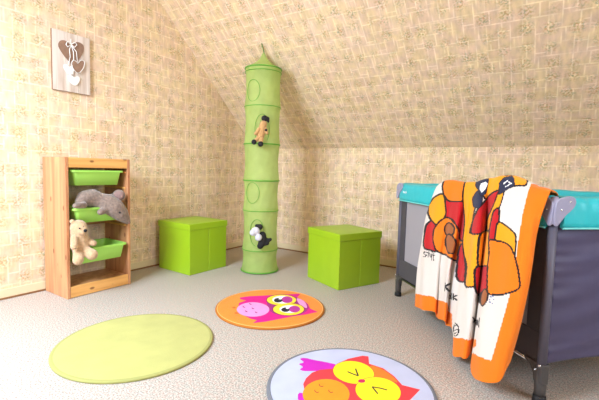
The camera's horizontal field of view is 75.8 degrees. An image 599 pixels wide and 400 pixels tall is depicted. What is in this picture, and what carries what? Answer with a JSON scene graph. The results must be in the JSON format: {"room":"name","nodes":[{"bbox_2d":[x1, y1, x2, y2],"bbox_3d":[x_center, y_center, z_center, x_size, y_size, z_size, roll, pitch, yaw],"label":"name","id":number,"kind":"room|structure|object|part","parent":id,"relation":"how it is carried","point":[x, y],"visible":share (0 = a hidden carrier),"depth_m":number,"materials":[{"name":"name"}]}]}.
{"room":"children's room","nodes":[
{"label":"children's room","id":0,"kind":"room"},
{"bbox_2d":[0,0,244,289],"bbox_3d":[-1.780,-0.623,2.439,0.001,2.500,4.600,5,5,33],"label":"wall","id":1,"kind":"structure","parent":0,"point":[151,103],"depth_m":2.96,"materials":[{"name":"paper"}]},
{"bbox_2d":[50,28,89,95],"bbox_3d":[-1.581,-0.950,2.668,0.034,0.398,0.250,5,5,33],"label":"wall picture","id":2,"kind":"object","parent":1,"relation":"attached to","point":[70,53],"visible":1,"depth_m":2.65,"materials":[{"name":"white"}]},
{"bbox_2d":[63,64,72,74],"bbox_3d":[-1.589,-0.898,2.648,0.005,0.067,0.070,5,5,33],"label":"pendant","id":3,"kind":"object","parent":2,"relation":"attached to","point":[67,68],"depth_m":2.64,"materials":[{"name":"white wood"}]},
{"bbox_2d":[68,75,79,85],"bbox_3d":[-1.571,-0.832,2.677,0.006,0.068,0.080,5,5,33],"label":"pendant","id":4,"kind":"object","parent":2,"relation":"attached to","point":[73,80],"depth_m":2.68,"materials":[{"name":"white wood"}]},
{"bbox_2d":[72,61,83,72],"bbox_3d":[-1.552,-0.937,2.694,0.006,0.095,0.087,5,5,33],"label":"pendant","id":5,"kind":"object","parent":2,"relation":"on","point":[77,66],"depth_m":2.69,"materials":[{"name":"brown wood"}]},
{"bbox_2d":[0,241,242,299],"bbox_3d":[-1.805,0.591,2.529,0.018,0.064,4.600,5,5,33],"label":"baseboard","id":6,"kind":"structure","parent":1,"relation":"attached to","point":[31,288],"depth_m":2.59,"materials":[{"name":"beige wood"}]},
{"bbox_2d":[0,247,598,399],"bbox_3d":[0.142,0.807,1.247,4.800,0.060,4.700,5,5,33],"label":"floor","id":7,"kind":"structure","parent":0,"point":[239,362],"depth_m":1.96,"materials":[{"name":"beige carpet"}]},
{"bbox_2d":[42,157,130,298],"bbox_3d":[-1.473,0.164,2.688,0.302,0.909,0.440,5,5,33],"label":"storage shelf","id":8,"kind":"object","parent":7,"relation":"on","point":[117,271],"visible":0.86,"depth_m":2.55,"materials":[{"name":"brown wood"}]},
{"bbox_3d":[-1.589,0.174,2.514,0.302,0.909,0.020,5,5,33],"label":"panel","id":9,"kind":"part","parent":8,"relation":"part of","materials":[{"name":"brown wood"}]},
{"bbox_3d":[-1.589,0.159,2.765,0.018,0.050,0.398,5,5,33],"label":"rail","id":10,"kind":"part","parent":8,"relation":"part of","materials":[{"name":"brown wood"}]},
{"bbox_2d":[69,205,115,222],"bbox_3d":[-1.450,0.087,2.668,0.280,0.098,0.356,5,5,33],"label":"storage bin","id":11,"kind":"object","parent":8,"relation":"in","point":[88,214],"visible":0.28,"depth_m":2.53,"materials":[{"name":"plastic"}]},
{"bbox_2d":[73,189,130,223],"bbox_3d":[-1.342,0.051,2.594,0.181,0.247,0.376,6,6,44],"label":"plush rat","id":12,"kind":"object","parent":11,"relation":"in","point":[112,205],"visible":0.99,"depth_m":2.58,"materials":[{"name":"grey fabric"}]},
{"bbox_2d":[68,169,122,184],"bbox_3d":[-1.460,-0.158,2.660,0.280,0.100,0.356,5,5,33],"label":"storage bin","id":13,"kind":"object","parent":8,"relation":"in","point":[75,176],"visible":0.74,"depth_m":2.57,"materials":[{"name":"plastic"}]},
{"bbox_3d":[-1.345,-0.239,2.578,0.018,0.048,0.398,5,5,33],"label":"rail","id":14,"kind":"part","parent":8,"relation":"part of","materials":[{"name":"brown wood"}]},
{"bbox_2d":[70,238,125,263],"bbox_3d":[-1.445,0.352,2.681,0.280,0.100,0.356,5,5,33],"label":"storage bin","id":15,"kind":"object","parent":8,"relation":"in","point":[107,248],"visible":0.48,"depth_m":2.67,"materials":[{"name":"plastic"}]},
{"bbox_2d":[69,219,97,264],"bbox_3d":[-1.390,0.263,2.476,0.156,0.282,0.188,-1,5,-32],"label":"teddy bear","id":16,"kind":"object","parent":15,"relation":"in","point":[80,241],"visible":1,"depth_m":2.44},
{"bbox_3d":[-1.357,0.153,2.863,0.302,0.909,0.020,5,5,33],"label":"panel","id":17,"kind":"part","parent":8,"relation":"part of","materials":[{"name":"brown wood"}]},
{"bbox_2d":[48,314,212,383],"bbox_3d":[-0.795,0.695,1.880,0.726,0.012,0.726,5,5,33],"label":"round rug","id":18,"kind":"object","parent":7,"relation":"on","point":[134,348],"visible":1,"depth_m":1.80,"materials":[{"name":"yellow carpet"}]},
{"bbox_2d":[158,216,226,275],"bbox_3d":[-0.922,0.374,3.333,0.410,0.417,0.410,5,5,35],"label":"storage box","id":19,"kind":"object","parent":7,"relation":"on","point":[192,245],"visible":1,"depth_m":3.19,"materials":[{"name":"green fabric"}]},
{"bbox_3d":[-0.917,0.194,3.319,0.410,0.056,0.410,5,5,35],"label":"lid","id":20,"kind":"part","parent":19,"relation":"part of","materials":[{"name":"green fabric"}]},
{"bbox_2d":[215,290,324,329],"bbox_3d":[-0.182,0.670,2.410,0.678,0.013,0.678,5,5,33],"label":"round rug","id":21,"kind":"object","parent":7,"relation":"on","point":[255,309],"visible":1,"depth_m":2.34,"materials":[{"name":"orange carpet"}]},
{"bbox_2d":[308,224,381,289],"bbox_3d":[0.349,0.431,3.055,0.416,0.417,0.416,-1,5,-32],"label":"storage box","id":22,"kind":"object","parent":7,"relation":"on","point":[344,256],"visible":1,"depth_m":2.90,"materials":[{"name":"green fabric"}]},
{"bbox_3d":[0.354,0.251,3.041,0.416,0.056,0.416,-1,5,-32],"label":"lid","id":23,"kind":"part","parent":22,"relation":"part of","materials":[{"name":"green fabric"}]},
{"bbox_2d":[266,348,437,399],"bbox_3d":[0.203,0.749,1.535,0.668,0.013,0.668,5,5,33],"label":"round rug","id":24,"kind":"object","parent":7,"relation":"on","point":[330,373],"visible":1,"depth_m":1.59,"materials":[{"name":"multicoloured carpet"}]},
{"bbox_2d":[395,183,598,399],"bbox_3d":[1.131,0.334,2.131,0.710,0.798,1.338,1,5,-11],"label":"cot","id":25,"kind":"object","parent":7,"relation":"on","point":[560,320],"visible":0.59,"depth_m":1.48,"materials":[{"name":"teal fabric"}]},
{"bbox_3d":[0.699,0.584,2.709,0.042,0.147,0.050,1,5,-11],"label":"leg","id":26,"kind":"part","parent":25,"relation":"part of","materials":[{"name":"grey metal"}]},
{"bbox_3d":[0.705,0.238,2.688,0.033,0.600,0.033,1,5,-11],"label":"corner post","id":27,"kind":"part","parent":25,"relation":"part of","materials":[{"name":"grey metal"}]},
{"bbox_3d":[0.812,0.590,2.092,0.018,0.018,1.248,1,5,-11],"label":"rail","id":28,"kind":"part","parent":25,"relation":"part of","materials":[{"name":"silver metal"}]},
{"bbox_3d":[0.820,0.304,2.070,0.014,0.550,1.258,1,5,-11],"label":"panel","id":29,"kind":"part","parent":25,"relation":"part of","materials":[{"name":"grey fabric"}]},
{"bbox_2d":[415,175,558,382],"bbox_3d":[0.803,0.297,1.855,0.273,0.843,0.926,1,5,-8],"label":"blanket","id":30,"kind":"object","parent":25,"relation":"on","point":[476,255],"visible":0.99,"depth_m":1.64,"materials":[{"name":"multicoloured fabric"}]},
{"bbox_3d":[0.928,0.686,1.484,0.042,0.147,0.050,1,5,-11],"label":"leg","id":31,"kind":"part","parent":25,"relation":"part of","materials":[{"name":"grey metal"}]},
{"bbox_3d":[0.936,0.341,1.450,0.033,0.600,0.033,1,5,-11],"label":"corner post","id":32,"kind":"part","parent":25,"relation":"part of","materials":[{"name":"grey metal"}]},
{"bbox_3d":[1.247,0.358,1.510,0.601,0.553,0.021,1,5,-10],"label":"panel","id":33,"kind":"part","parent":25,"relation":"part of","materials":[{"name":"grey fabric"}]},
{"bbox_2d":[159,0,598,148],"bbox_3d":[0.192,-1.012,1.105,4.700,1.410,4.600,5,5,33],"label":"ceiling","id":34,"kind":"structure","parent":0,"point":[356,73],"depth_m":2.80,"materials":[{"name":"paper"}]},
{"bbox_2d":[241,43,281,273],"bbox_3d":[-0.318,-0.341,3.237,0.326,1.889,0.326,6,6,42],"label":"organizer","id":35,"kind":"object","parent":34,"relation":"hanging from","point":[261,180],"visible":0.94,"depth_m":3.13,"materials":[{"name":"green fabric"}]},
{"bbox_2d":[251,115,268,146],"bbox_3d":[-0.306,-0.545,3.029,0.097,0.250,0.131,5,5,33],"label":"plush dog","id":36,"kind":"object","parent":35,"relation":"in","point":[260,132],"visible":1,"depth_m":3.02},
{"bbox_2d":[250,224,271,248],"bbox_3d":[-0.314,0.297,3.106,0.185,0.203,0.086,0,5,-23],"label":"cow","id":37,"kind":"object","parent":35,"relation":"in","point":[261,237],"visible":1,"depth_m":3.09},
{"bbox_2d":[277,146,598,260],"bbox_3d":[1.430,0.119,3.115,4.700,1.090,0.001,5,5,33],"label":"wall","id":38,"kind":"structure","parent":0,"point":[317,186],"depth_m":3.54,"materials":[{"name":"paper"}]},
{"bbox_2d":[277,242,396,267],"bbox_3d":[1.411,0.630,3.147,4.670,0.064,0.018,5,5,33],"label":"baseboard","id":39,"kind":"structure","parent":38,"relation":"attached to","point":[383,262],"depth_m":4.06,"materials":[{"name":"beige wood"}]}
]}

